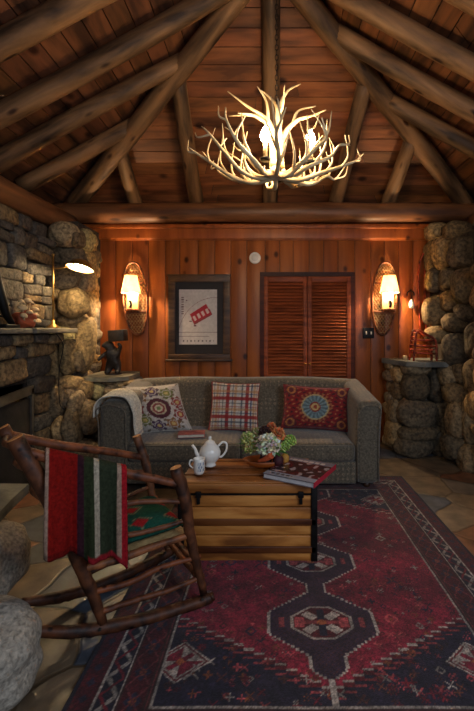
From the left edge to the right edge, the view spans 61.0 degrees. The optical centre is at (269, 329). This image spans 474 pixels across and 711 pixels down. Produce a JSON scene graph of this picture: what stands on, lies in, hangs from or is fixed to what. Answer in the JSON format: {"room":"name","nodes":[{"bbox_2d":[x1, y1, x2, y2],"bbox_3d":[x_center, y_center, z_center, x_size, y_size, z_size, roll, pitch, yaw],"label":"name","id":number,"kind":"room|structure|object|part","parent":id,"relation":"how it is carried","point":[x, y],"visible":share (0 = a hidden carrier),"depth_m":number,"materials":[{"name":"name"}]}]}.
{"room":"cabin living room","nodes":[
{"label":"cabin living room","id":0,"kind":"room"},
{"bbox_2d":[0,227,47,414],"bbox_3d":[-2.420,0.090,2.900,0.360,2.620,4.400,0,0,0],"label":"wall","id":1,"kind":"structure","parent":0,"point":[28,261],"depth_m":3.68,"materials":[{"name":"grey stone"}]},
{"bbox_2d":[0,175,76,226],"bbox_3d":[-2.385,-1.204,2.150,0.279,0.270,5.101,0,1,0],"label":"log","id":2,"kind":"object","parent":1,"relation":"on","point":[12,195],"visible":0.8,"depth_m":3.81,"materials":[{"name":"brown wood"}]},
{"bbox_2d":[0,203,56,469],"bbox_3d":[-2.223,0.190,2.363,0.179,2.454,3.483,0,0,0],"label":"wall","id":3,"kind":"structure","parent":0,"point":[32,362],"depth_m":3.63,"materials":[{"name":"stone"}]},
{"bbox_2d":[0,328,77,346],"bbox_3d":[-2.129,0.064,2.585,0.302,0.165,3.098,0,0,0],"label":"mantel shelf","id":4,"kind":"object","parent":3,"relation":"attached to","point":[18,336],"visible":0.95,"depth_m":3.45,"materials":[{"name":"stone"}]},
{"bbox_2d":[0,271,19,327],"bbox_3d":[-2.090,-0.259,3.163,0.120,0.484,0.194,0,0,0],"label":"ornament","id":5,"kind":"object","parent":4,"relation":"on","point":[4,306],"visible":1,"depth_m":3.12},
{"bbox_2d":[12,298,41,327],"bbox_3d":[-2.086,-0.141,3.405,0.184,0.270,0.269,0,0,0],"label":"ornament","id":6,"kind":"object","parent":4,"relation":"on","point":[27,318],"visible":0.91,"depth_m":3.36,"materials":[{"name":"red ceramic"}]},
{"bbox_2d":[46,253,93,409],"bbox_3d":[-1.915,0.027,3.846,0.414,1.512,0.262,0,0,0],"label":"brass lamp","id":7,"kind":"object","parent":4,"relation":"on","point":[78,265],"visible":0.94,"depth_m":3.80,"materials":[{"name":"gold metal"}]},
{"bbox_3d":[-2.060,-0.398,3.800,0.027,0.662,0.028,0,0,0],"label":"stem","id":8,"kind":"part","parent":7,"relation":"part of","materials":[{"name":"gold metal"}]},
{"bbox_3d":[-1.997,0.400,3.811,0.066,0.765,0.182,0,0,-16],"label":"cord","id":9,"kind":"part","parent":7,"relation":"part of","materials":[{"name":"black metal"}]},
{"bbox_3d":[-1.832,-0.622,3.856,0.249,0.124,0.244,0,0,0],"label":"lamp shade","id":10,"kind":"part","parent":7,"relation":"part of","materials":[{"name":"gold metal"}]},
{"bbox_3d":[-1.829,-0.620,3.862,0.104,0.054,0.107,0,0,0],"label":"bulb","id":11,"kind":"part","parent":7,"relation":"part of","materials":[{"name":"white glass"}]},
{"bbox_2d":[0,169,61,203],"bbox_3d":[-2.630,-1.450,2.260,0.060,0.700,5.720,0,0,0],"label":"wall","id":12,"kind":"structure","parent":0,"point":[8,174],"depth_m":4.47,"materials":[{"name":"brown wood"}]},
{"bbox_2d":[48,221,99,437],"bbox_3d":[-2.275,0.100,4.610,0.450,2.600,0.820,0,0,0],"label":"wall","id":13,"kind":"structure","parent":0,"point":[79,225],"depth_m":4.55,"materials":[{"name":"grey stone"}]},
{"bbox_2d":[44,221,115,457],"bbox_3d":[-2.096,0.138,4.396,0.837,2.615,1.095,0,0,-45],"label":"stone column","id":14,"kind":"structure","parent":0,"point":[77,304],"depth_m":4.17,"materials":[{"name":"stone"}]},
{"bbox_2d":[0,0,473,201],"bbox_3d":[0.000,-2.324,2.274,5.248,1.440,5.748,0,0,0],"label":"ceiling","id":15,"kind":"structure","parent":0,"point":[233,65],"depth_m":3.96,"materials":[{"name":"brown wood"}]},
{"bbox_2d":[0,0,116,63],"bbox_3d":[-1.313,-2.150,2.670,2.576,1.493,0.179,0,0,0],"label":"rafter","id":16,"kind":"object","parent":15,"relation":"attached to","point":[45,20],"visible":1,"depth_m":2.63,"materials":[{"name":"brown wood"}]},
{"bbox_2d":[15,118,128,191],"bbox_3d":[-1.988,-1.787,4.128,1.225,0.764,0.177,0,0,-1],"label":"rafter","id":17,"kind":"object","parent":15,"relation":"attached to","point":[30,181],"visible":0.91,"depth_m":4.07,"materials":[{"name":"brown wood"}]},
{"bbox_2d":[0,52,178,173],"bbox_3d":[-1.681,-1.958,3.631,1.841,1.105,0.178,0,0,0],"label":"rafter","id":18,"kind":"object","parent":15,"relation":"attached to","point":[50,131],"visible":0.97,"depth_m":3.57,"materials":[{"name":"brown wood"}]},
{"bbox_2d":[0,0,231,129],"bbox_3d":[-1.374,-2.127,3.171,2.456,1.442,0.182,0,0,0],"label":"rafter","id":19,"kind":"object","parent":15,"relation":"attached to","point":[22,103],"visible":1,"depth_m":3.12,"materials":[{"name":"brown wood"}]},
{"bbox_2d":[329,0,473,82],"bbox_3d":[1.313,-2.164,3.069,2.576,1.521,0.181,0,0,0],"label":"rafter","id":20,"kind":"object","parent":15,"relation":"attached to","point":[438,48],"visible":1,"depth_m":3.02,"materials":[{"name":"brown wood"}]},
{"bbox_2d":[337,23,473,124],"bbox_3d":[1.566,-2.023,3.471,2.072,1.234,0.178,0,0,0],"label":"rafter","id":21,"kind":"object","parent":15,"relation":"attached to","point":[460,104],"visible":0.98,"depth_m":3.41,"materials":[{"name":"brown wood"}]},
{"bbox_2d":[389,93,473,158],"bbox_3d":[1.859,-1.859,3.916,1.483,0.908,0.175,0,0,0],"label":"rafter","id":22,"kind":"object","parent":15,"relation":"attached to","point":[446,133],"visible":0.97,"depth_m":3.86,"materials":[{"name":"brown wood"}]},
{"bbox_2d":[444,0,473,16],"bbox_3d":[1.313,-2.149,2.593,2.576,1.490,0.176,0,0,0],"label":"rafter","id":23,"kind":"object","parent":15,"relation":"attached to","point":[467,6],"visible":1,"depth_m":2.60,"materials":[{"name":"brown wood"}]},
{"bbox_3d":[0.000,-2.865,1.300,0.169,0.172,3.600,0,0,0],"label":"log","id":24,"kind":"object","parent":15,"relation":"attached to","visible":0},
{"bbox_2d":[187,0,363,190],"bbox_3d":[0.055,-1.917,2.697,1.064,1.861,0.996,0,0,-37],"label":"antler chandelier","id":25,"kind":"object","parent":24,"relation":"hanging from","point":[277,174],"visible":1,"depth_m":2.65,"materials":[{"name":"beige"}]},
{"bbox_3d":[-0.030,-1.235,2.530,0.068,0.110,0.068,0,0,0],"label":"bulb","id":26,"kind":"part","parent":25,"relation":"part of","materials":[{"name":"white glass"}]},
{"bbox_2d":[260,142,270,162],"bbox_3d":[-0.030,-1.127,2.530,0.072,0.115,0.072,0,0,0],"label":"candle","id":27,"kind":"object","parent":25,"relation":"on","point":[265,159],"depth_m":2.52,"materials":[{"name":"white wax"}]},
{"bbox_3d":[0.045,-1.975,2.700,0.021,1.745,0.021,0,0,-45],"label":"chain","id":28,"kind":"part","parent":25,"relation":"part of","materials":[{"name":"black metal"}]},
{"bbox_2d":[305,145,314,163],"bbox_3d":[0.260,-1.127,2.580,0.072,0.115,0.072,0,0,0],"label":"candle","id":29,"kind":"object","parent":25,"relation":"on","point":[309,161],"depth_m":2.57,"materials":[{"name":"white wax"}]},
{"bbox_3d":[0.260,-1.235,2.580,0.068,0.110,0.068,0,0,0],"label":"bulb","id":30,"kind":"part","parent":25,"relation":"part of","materials":[{"name":"white glass"}]},
{"bbox_2d":[6,442,473,710],"bbox_3d":[0.000,1.400,2.500,6.000,0.001,6.200,0,0,0],"label":"floor","id":31,"kind":"structure","parent":0,"point":[448,490],"depth_m":2.37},
{"bbox_2d":[0,380,26,402],"bbox_3d":[-2.585,0.925,2.860,0.730,0.950,1.580,0,0,0],"label":"firebox","id":32,"kind":"object","parent":31,"relation":"on","point":[12,386],"visible":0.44,"depth_m":3.62,"materials":[{"name":"metal"}]},
{"bbox_2d":[0,385,33,488],"bbox_3d":[-2.120,0.947,2.930,0.040,0.906,1.260,0,0,0],"label":"fire screen","id":33,"kind":"object","parent":31,"relation":"on","point":[19,414],"visible":0.52,"depth_m":3.32,"materials":[{"name":"grey metal"}]},
{"bbox_2d":[0,483,42,710],"bbox_3d":[-1.536,1.179,1.733,1.328,0.497,1.414,0,0,0],"label":"raised hearth","id":34,"kind":"object","parent":31,"relation":"on","point":[21,653],"visible":1,"depth_m":1.53,"materials":[{"name":"stone"}]},
{"bbox_2d":[83,371,142,440],"bbox_3d":[-1.847,0.963,4.631,0.762,0.906,0.789,0,0,-17],"label":"stone ledge","id":35,"kind":"object","parent":31,"relation":"on","point":[118,381],"visible":0.2,"depth_m":4.37,"materials":[{"name":"grey stone"}]},
{"bbox_2d":[97,329,127,374],"bbox_3d":[-1.801,0.252,4.591,0.299,0.516,0.199,0,0,0],"label":"carving","id":36,"kind":"object","parent":35,"relation":"on","point":[112,353],"visible":1,"depth_m":4.54,"materials":[{"name":"black wood"}]},
{"bbox_2d":[95,376,381,486],"bbox_3d":[-0.265,0.952,3.934,2.508,0.897,0.927,0,0,0],"label":"sofa","id":37,"kind":"object","parent":31,"relation":"on","point":[355,453],"visible":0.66,"depth_m":3.51,"materials":[{"name":"grey fabric"}]},
{"bbox_2d":[93,388,142,434],"bbox_3d":[-1.345,0.744,3.580,0.412,0.411,0.265,0,0,0],"label":"throw blanket","id":38,"kind":"object","parent":37,"relation":"on","point":[130,396],"visible":0.96,"depth_m":3.54,"materials":[{"name":"fabric"}]},
{"bbox_3d":[-1.364,0.939,3.930,0.291,0.822,0.900,0,0,0],"label":"arm","id":39,"kind":"part","parent":37,"relation":"part of"},
{"bbox_2d":[123,383,191,433],"bbox_3d":[-1.100,0.765,3.901,0.694,0.470,0.256,0,0,-6],"label":"throw pillow","id":40,"kind":"object","parent":37,"relation":"on","point":[162,406],"visible":0.75,"depth_m":3.82,"materials":[{"name":"fabric"}]},
{"bbox_2d":[128,426,243,461],"bbox_3d":[-0.753,1.063,3.815,0.983,0.183,0.690,0,0,0],"label":"seat cushion","id":41,"kind":"object","parent":37,"relation":"on","point":[162,446],"depth_m":3.49,"materials":[{"name":"grey fabric"}]},
{"bbox_2d":[177,430,204,437],"bbox_3d":[-0.721,0.956,3.680,0.242,0.030,0.160,0,0,-8],"label":"closed book","id":42,"kind":"object","parent":37,"relation":"on","point":[185,433],"visible":1,"depth_m":3.63,"materials":[{"name":"red paper"}]},
{"bbox_2d":[208,381,259,430],"bbox_3d":[-0.349,0.755,3.950,0.494,0.481,0.219,0,0,4],"label":"throw pillow","id":43,"kind":"object","parent":37,"relation":"on","point":[233,406],"visible":0.98,"depth_m":3.88,"materials":[{"name":"fabric"}]},
{"bbox_3d":[-0.260,0.827,4.235,2.320,0.647,0.324,0,0,0],"label":"backrest","id":44,"kind":"part","parent":37,"relation":"part of","materials":[{"name":"grey fabric"}]},
{"bbox_2d":[241,426,354,461],"bbox_3d":[0.243,1.063,3.815,1.003,0.183,0.690,0,0,0],"label":"seat cushion","id":45,"kind":"object","parent":37,"relation":"on","point":[322,445],"depth_m":3.49,"materials":[{"name":"grey fabric"}]},
{"bbox_2d":[281,384,349,431],"bbox_3d":[0.449,0.765,3.939,0.689,0.450,0.217,0,0,4],"label":"throw pillow","id":46,"kind":"object","parent":37,"relation":"on","point":[304,406],"visible":0.99,"depth_m":3.87,"materials":[{"name":"fabric"}]},
{"bbox_3d":[0.867,0.939,3.930,0.244,0.822,0.900,0,0,0],"label":"arm","id":47,"kind":"part","parent":37,"relation":"part of"},
{"bbox_2d":[62,476,473,710],"bbox_3d":[0.245,1.393,2.475,2.010,0.014,2.650,0,0,0],"label":"oriental rug","id":48,"kind":"object","parent":31,"relation":"on","point":[382,619],"visible":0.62,"depth_m":1.86,"materials":[{"name":"red fabric"}]},
{"bbox_2d":[0,424,214,639],"bbox_3d":[-0.826,0.920,2.021,0.913,0.961,0.635,0,0,-35],"label":"rocking chair","id":49,"kind":"object","parent":48,"relation":"on","point":[27,458],"visible":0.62,"depth_m":1.93,"materials":[{"name":"brown wood"}]},
{"bbox_3d":[-1.122,0.897,2.003,0.413,0.876,0.064,0,0,-24],"label":"post","id":50,"kind":"part","parent":49,"relation":"part of","materials":[{"name":"brown wood"}]},
{"bbox_3d":[-0.917,0.889,1.742,0.389,0.895,0.074,0,0,-24],"label":"post","id":51,"kind":"part","parent":49,"relation":"part of","materials":[{"name":"brown wood"}]},
{"bbox_3d":[-1.008,0.642,2.184,0.734,0.306,0.049,0,0,-43],"label":"arm rail","id":52,"kind":"part","parent":49,"relation":"part of","materials":[{"name":"brown wood"}]},
{"bbox_2d":[43,447,127,568],"bbox_3d":[-0.804,0.798,1.764,0.334,0.582,0.202,0,0,-27],"label":"striped blanket","id":53,"kind":"object","parent":49,"relation":"hanging from","point":[85,497],"visible":1,"depth_m":1.74,"materials":[{"name":"fabric"}]},
{"bbox_3d":[-0.733,0.643,1.839,0.716,0.305,0.049,0,0,-26],"label":"arm rail","id":54,"kind":"part","parent":49,"relation":"part of","materials":[{"name":"brown wood"}]},
{"bbox_3d":[-0.607,1.046,1.898,0.515,0.072,0.038,0,0,-27],"label":"seat rail","id":55,"kind":"part","parent":49,"relation":"part of","materials":[{"name":"brown wood"}]},
{"bbox_3d":[-0.748,1.049,2.068,0.482,0.056,0.522,0,0,-36],"label":"woven seat","id":56,"kind":"part","parent":49,"relation":"part of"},
{"bbox_3d":[-0.719,0.980,2.415,0.213,0.706,0.053,0,0,-10],"label":"post","id":57,"kind":"part","parent":49,"relation":"part of","materials":[{"name":"brown wood"}]},
{"bbox_2d":[127,495,182,543],"bbox_3d":[-0.747,0.995,2.068,0.452,0.096,0.444,0,0,-36],"label":"seat cushion","id":58,"kind":"object","parent":49,"relation":"on","point":[144,516],"visible":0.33,"depth_m":2.03,"materials":[{"name":"fabric"}]},
{"bbox_3d":[-0.405,1.003,1.993,0.184,0.662,0.065,0,0,-18],"label":"post","id":59,"kind":"part","parent":49,"relation":"part of","materials":[{"name":"brown wood"}]},
{"bbox_2d":[178,459,316,561],"bbox_3d":[-0.135,1.155,2.637,0.840,0.479,0.498,0,0,0],"label":"chest","id":60,"kind":"object","parent":48,"relation":"on","point":[239,513],"visible":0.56,"depth_m":2.41,"materials":[{"name":"brown wood"}]},
{"bbox_3d":[-0.536,1.157,2.419,0.038,0.465,0.042,0,0,0],"label":"corner trim","id":61,"kind":"part","parent":60,"relation":"part of","materials":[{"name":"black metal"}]},
{"bbox_2d":[189,456,204,474],"bbox_3d":[-0.461,0.866,2.544,0.094,0.098,0.072,0,0,-33],"label":"mug","id":62,"kind":"object","parent":60,"relation":"on","point":[198,467],"visible":1,"depth_m":2.52,"materials":[{"name":"white ceramic"}]},
{"bbox_2d":[191,436,227,466],"bbox_3d":[-0.406,0.815,2.699,0.212,0.200,0.144,0,0,-42],"label":"teapot","id":63,"kind":"object","parent":60,"relation":"on","point":[210,450],"visible":0.88,"depth_m":2.66,"materials":[{"name":"white ceramic"}]},
{"bbox_3d":[-0.489,0.818,2.685,0.080,0.106,0.036,0,0,-10],"label":"spout","id":64,"kind":"part","parent":63,"relation":"part of","materials":[{"name":"white ceramic"}]},
{"bbox_3d":[-0.405,0.740,2.700,0.074,0.049,0.074,0,0,-10],"label":"lid","id":65,"kind":"part","parent":63,"relation":"part of","materials":[{"name":"white ceramic"}]},
{"bbox_3d":[-0.321,0.810,2.715,0.071,0.115,0.015,0,0,-10],"label":"handle","id":66,"kind":"part","parent":63,"relation":"part of","materials":[{"name":"white ceramic"}]},
{"bbox_3d":[-0.135,0.956,2.645,0.828,0.060,0.478,0,0,0],"label":"lid","id":67,"kind":"part","parent":60,"relation":"part of","materials":[{"name":"brown wood"}]},
{"bbox_2d":[243,455,274,467],"bbox_3d":[-0.035,0.891,2.700,0.296,0.047,0.173,0,0,0],"label":"wooden bowl","id":68,"kind":"object","parent":60,"relation":"on","point":[252,460],"visible":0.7,"depth_m":2.65,"materials":[{"name":"brown wood"}]},
{"bbox_2d":[258,453,273,461],"bbox_3d":[-0.031,0.821,2.569,0.111,0.078,0.044,0,0,20],"label":"gourd","id":69,"kind":"object","parent":68,"relation":"in","point":[269,456],"visible":1,"depth_m":2.56,"materials":[{"name":"orange plant"}]},
{"bbox_2d":[236,422,296,462],"bbox_3d":[-0.027,0.765,2.666,0.380,0.279,0.306,0,0,-26],"label":"flower bouquet","id":70,"kind":"object","parent":68,"relation":"in","point":[270,438],"visible":0.98,"depth_m":2.64,"materials":[{"name":"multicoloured plant"}]},
{"bbox_2d":[273,455,283,464],"bbox_3d":[0.055,0.860,2.645,0.072,0.076,0.072,0,0,0],"label":"plum","id":71,"kind":"object","parent":68,"relation":"in","point":[277,460],"visible":0.82,"depth_m":2.62,"materials":[{"name":"purple plant"}]},
{"bbox_2d":[282,453,288,462],"bbox_3d":[0.100,0.863,2.690,0.060,0.068,0.060,0,0,0],"label":"pumpkin","id":72,"kind":"object","parent":68,"relation":"in","point":[285,456],"visible":0.61,"depth_m":2.67,"materials":[{"name":"plant"}]},
{"bbox_2d":[263,456,335,487],"bbox_3d":[0.196,0.899,2.554,0.342,0.031,0.370,0,0,29],"label":"picture book","id":73,"kind":"object","parent":60,"relation":"on","point":[297,471],"visible":0.98,"depth_m":2.50,"materials":[{"name":"red paper"}]},
{"bbox_3d":[0.266,1.157,2.419,0.038,0.465,0.042,0,0,0],"label":"corner trim","id":74,"kind":"part","parent":60,"relation":"part of","materials":[{"name":"black metal"}]},
{"bbox_2d":[382,358,448,458],"bbox_3d":[1.675,0.889,4.631,0.683,1.114,0.707,0,0,0],"label":"stone pedestal","id":75,"kind":"object","parent":31,"relation":"on","point":[413,419],"visible":0.94,"depth_m":4.40,"materials":[{"name":"grey stone"}]},
{"bbox_2d":[408,329,437,360],"bbox_3d":[1.726,0.169,4.520,0.281,0.354,0.166,0,0,0],"label":"ornament","id":76,"kind":"object","parent":75,"relation":"on","point":[420,332],"visible":0.91,"depth_m":4.44,"materials":[{"name":"brown wood"}]},
{"bbox_3d":[1.729,0.220,4.520,0.258,0.016,0.160,0,0,0],"label":"seat","id":77,"kind":"part","parent":76,"relation":"part of","materials":[{"name":"brown wood"}]},
{"bbox_2d":[62,202,451,441],"bbox_3d":[0.004,-0.100,5.050,5.207,3.000,0.100,0,0,0],"label":"wall","id":78,"kind":"structure","parent":0,"point":[146,353],"depth_m":5.00,"materials":[{"name":"brown wood"}]},
{"bbox_2d":[121,261,147,335],"bbox_3d":[-1.671,-0.390,4.860,0.328,0.924,0.228,0,0,0],"label":"sconce","id":79,"kind":"object","parent":78,"relation":"attached to","point":[130,283],"visible":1,"depth_m":4.94,"materials":[{"name":"brown wicker"}]},
{"bbox_3d":[-1.691,-0.557,4.860,0.224,0.215,0.224,0,0,0],"label":"lamp shade","id":80,"kind":"part","parent":79,"relation":"part of","materials":[{"name":"white fabric"}]},
{"bbox_2d":[165,274,232,361],"bbox_3d":[-0.879,-0.151,4.957,0.827,1.079,0.065,0,0,0],"label":"framed poster","id":81,"kind":"object","parent":78,"relation":"attached to","point":[198,304],"visible":1,"depth_m":4.97,"materials":[{"name":"brown wood"}]},
{"bbox_2d":[179,290,216,343],"bbox_3d":[-0.894,-0.161,4.968,0.472,0.683,0.001,0,0,0],"label":"print","id":82,"kind":"object","parent":81,"relation":"attached to","point":[197,308],"depth_m":4.97},
{"bbox_2d":[249,252,260,263],"bbox_3d":[-0.187,-0.896,4.974,0.144,0.144,0.051,0,0,0],"label":"smoke detector","id":83,"kind":"object","parent":78,"relation":"attached to","point":[254,257],"visible":1,"depth_m":4.96,"materials":[{"name":"white plastic"}]},
{"bbox_2d":[251,254,258,260],"bbox_3d":[-0.187,-0.896,4.952,0.090,0.090,0.006,0,0,0],"label":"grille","id":84,"kind":"object","parent":83,"relation":"attached to","point":[254,257],"depth_m":4.95,"materials":[{"name":"white plastic"}]},
{"bbox_2d":[84,224,428,239],"bbox_3d":[0.000,-1.218,4.982,5.000,0.165,0.055,0,0,0],"label":"trim","id":85,"kind":"structure","parent":78,"relation":"attached to","point":[103,233],"depth_m":4.96,"materials":[{"name":"brown wood"}]},
{"bbox_2d":[260,272,354,378],"bbox_3d":[0.464,0.341,4.978,1.177,2.118,0.045,0,0,0],"label":"door frame","id":86,"kind":"structure","parent":78,"relation":"in","point":[262,274],"depth_m":4.96,"materials":[{"name":"brown wood"}]},
{"bbox_2d":[264,276,306,376],"bbox_3d":[0.193,0.348,4.958,0.535,2.024,0.066,0,0,0],"label":"louvered door","id":87,"kind":"structure","parent":86,"relation":"attached to","point":[285,323],"depth_m":4.96,"materials":[{"name":"brown wood"}]},
{"bbox_2d":[268,276,350,378],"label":"louvered door","id":88,"kind":"structure","parent":86,"relation":"attached to","point":[329,336],"depth_m":4.96,"materials":[{"name":"brown wood"}]},
{"bbox_2d":[363,328,373,337],"bbox_3d":[1.226,0.037,4.978,0.140,0.130,0.040,0,0,0],"label":"light switch","id":89,"kind":"object","parent":78,"relation":"attached to","point":[367,332],"visible":1,"depth_m":4.97,"materials":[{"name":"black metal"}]},
{"bbox_2d":[371,261,398,335],"bbox_3d":[1.417,-0.390,4.860,0.325,0.925,0.228,0,0,0],"label":"sconce","id":90,"kind":"object","parent":78,"relation":"attached to","point":[389,287],"visible":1,"depth_m":4.94,"materials":[{"name":"brown wicker"}]},
{"bbox_3d":[1.452,-0.557,4.860,0.224,0.215,0.224,0,0,0],"label":"lamp shade","id":91,"kind":"part","parent":90,"relation":"part of","materials":[{"name":"white fabric"}]},
{"bbox_2d":[406,289,414,308],"bbox_3d":[1.748,-0.385,4.950,0.106,0.245,0.079,0,0,0],"label":"wall lamp","id":92,"kind":"object","parent":78,"relation":"hanging from","point":[411,303],"visible":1,"depth_m":4.93,"materials":[{"name":"black metal"}]},
{"bbox_2d":[417,253,423,337],"bbox_3d":[1.946,-0.541,4.913,0.264,1.282,0.052,0,0,28],"label":"ski","id":93,"kind":"object","parent":78,"relation":"attached to","point":[422,255],"visible":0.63,"depth_m":4.95,"materials":[{"name":"brown wood"}]},
{"bbox_2d":[423,267,426,328],"bbox_3d":[2.022,-0.541,4.913,0.264,1.282,0.052,0,0,28],"label":"ski","id":94,"kind":"object","parent":78,"relation":"attached to","point":[424,272],"visible":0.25,"depth_m":4.95,"materials":[{"name":"brown wood"}]},
{"bbox_2d":[421,220,473,473],"bbox_3d":[2.100,0.091,2.697,0.556,2.777,4.611,0,0,-2],"label":"stone column","id":95,"kind":"structure","parent":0,"point":[454,250],"depth_m":4.21,"materials":[{"name":"stone"}]},
{"bbox_2d":[52,202,473,222],"bbox_3d":[0.000,-1.415,4.827,5.240,0.243,0.246,0,0,0],"label":"tie beam","id":96,"kind":"structure","parent":95,"relation":"on","point":[260,212],"depth_m":4.73,"materials":[{"name":"brown wood"}]},
{"bbox_2d":[117,153,142,202],"bbox_3d":[-1.643,-1.736,4.636,0.179,0.556,0.693,0,0,-1],"label":"rafter","id":97,"kind":"object","parent":96,"relation":"on","point":[129,183],"visible":0.77,"depth_m":4.60,"materials":[{"name":"brown wood"}]},
{"bbox_2d":[64,0,249,202],"bbox_3d":[-1.233,-2.178,4.000,3.179,1.503,0.204,0,0,38],"label":"rafter","id":98,"kind":"object","parent":96,"relation":"on","point":[217,22],"visible":0.86,"depth_m":3.81,"materials":[{"name":"brown wood"}]},
{"bbox_2d":[172,82,203,202],"bbox_3d":[-0.888,-1.948,4.339,0.177,0.977,1.283,0,0,-1],"label":"rafter","id":99,"kind":"object","parent":96,"relation":"on","point":[180,98],"visible":0.88,"depth_m":4.20,"materials":[{"name":"brown wood"}]},
{"bbox_2d":[261,0,279,202],"bbox_3d":[0.010,-2.185,4.005,0.187,1.454,1.955,0,0,0],"label":"rafter","id":100,"kind":"object","parent":96,"relation":"on","point":[268,12],"visible":0.45,"depth_m":3.59,"materials":[{"name":"brown wood"}]},
{"bbox_2d":[328,83,368,201],"bbox_3d":[0.842,-1.936,4.353,0.180,0.955,1.255,0,0,-4],"label":"rafter","id":101,"kind":"object","parent":96,"relation":"on","point":[360,101],"visible":0.8,"depth_m":4.16,"materials":[{"name":"brown wood"}]},
{"bbox_2d":[290,0,473,203],"bbox_3d":[1.224,-2.178,4.009,3.179,1.498,0.206,0,0,-38],"label":"rafter","id":102,"kind":"object","parent":96,"relation":"on","point":[317,15],"visible":0.85,"depth_m":3.82,"materials":[{"name":"brown wood"}]},
{"bbox_2d":[380,141,413,202],"bbox_3d":[1.476,-1.770,4.589,0.177,0.626,0.790,0,0,-6],"label":"rafter","id":103,"kind":"object","parent":96,"relation":"on","point":[391,193],"visible":0.89,"depth_m":4.51,"materials":[{"name":"brown wood"}]},
{"bbox_2d":[466,213,473,228],"bbox_3d":[2.423,-1.231,2.150,0.254,0.250,5.100,0,1,0],"label":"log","id":104,"kind":"object","parent":95,"relation":"on","point":[470,219],"visible":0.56,"depth_m":4.60,"materials":[{"name":"brown wood"}]},
{"bbox_2d":[430,225,473,359],"bbox_3d":[2.300,0.100,2.775,0.600,2.600,4.550,0,0,0],"label":"wall","id":105,"kind":"structure","parent":0,"point":[470,233],"depth_m":4.64,"materials":[{"name":"grey stone"}]}
]}

